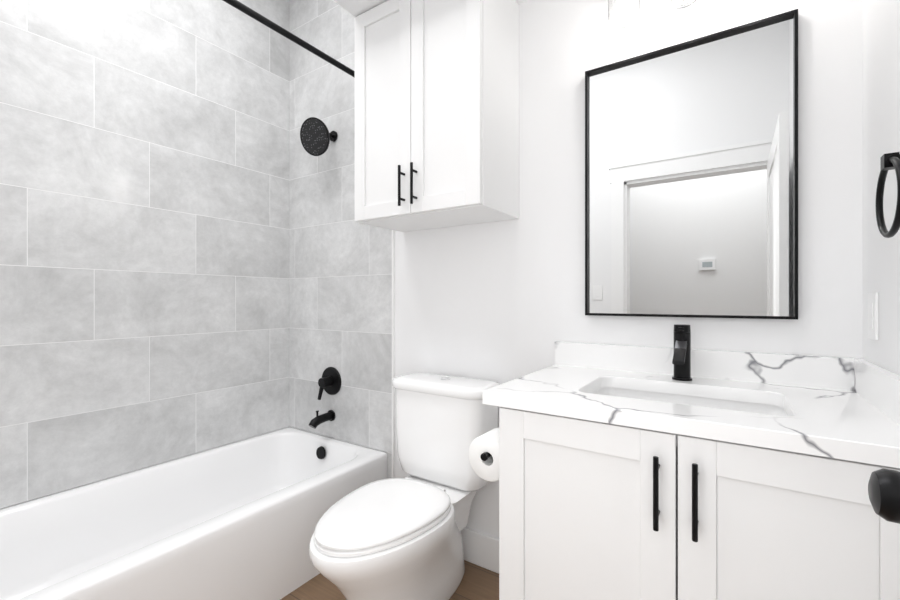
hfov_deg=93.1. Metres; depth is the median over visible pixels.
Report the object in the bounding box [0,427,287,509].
wall
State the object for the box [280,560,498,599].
floor
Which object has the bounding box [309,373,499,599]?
toilet
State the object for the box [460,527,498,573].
baseboard
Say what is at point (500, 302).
wall
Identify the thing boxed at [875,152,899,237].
towel ring
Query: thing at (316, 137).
shower head
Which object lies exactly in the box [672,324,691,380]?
faucet
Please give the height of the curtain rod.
0.060 m
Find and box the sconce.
[608,0,696,28]
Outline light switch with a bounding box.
[868,293,878,339]
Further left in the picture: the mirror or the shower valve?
the shower valve
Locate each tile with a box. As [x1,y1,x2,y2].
[0,0,288,508]
[289,0,391,478]
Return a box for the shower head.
[300,117,337,155]
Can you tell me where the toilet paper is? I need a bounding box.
[468,428,498,481]
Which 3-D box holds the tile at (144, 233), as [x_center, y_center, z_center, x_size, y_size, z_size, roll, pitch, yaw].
[-1.482,-0.576,1.782,0.010,2.668,1.880,0,0,34]
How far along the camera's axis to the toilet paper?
1.26 m
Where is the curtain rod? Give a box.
[223,0,354,77]
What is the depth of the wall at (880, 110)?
1.02 m
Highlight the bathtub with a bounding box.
[0,427,386,599]
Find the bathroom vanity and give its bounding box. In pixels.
[482,341,899,599]
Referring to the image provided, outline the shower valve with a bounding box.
[318,367,340,399]
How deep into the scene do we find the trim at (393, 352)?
2.10 m
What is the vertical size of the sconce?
0.245 m
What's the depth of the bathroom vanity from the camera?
0.95 m
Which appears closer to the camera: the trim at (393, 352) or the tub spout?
the trim at (393, 352)
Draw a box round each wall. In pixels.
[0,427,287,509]
[292,0,861,538]
[862,0,899,374]
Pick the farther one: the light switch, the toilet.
the toilet
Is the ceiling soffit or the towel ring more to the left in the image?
the ceiling soffit
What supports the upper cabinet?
attached to the wall at (500, 302)
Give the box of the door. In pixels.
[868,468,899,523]
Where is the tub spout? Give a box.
[309,410,334,428]
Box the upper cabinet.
[355,0,518,231]
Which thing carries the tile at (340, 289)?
attached to the wall at (500, 302)
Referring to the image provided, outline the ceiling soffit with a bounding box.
[333,0,527,16]
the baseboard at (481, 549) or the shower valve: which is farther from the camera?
the shower valve
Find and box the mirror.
[585,9,797,319]
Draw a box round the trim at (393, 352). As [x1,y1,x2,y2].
[392,230,394,477]

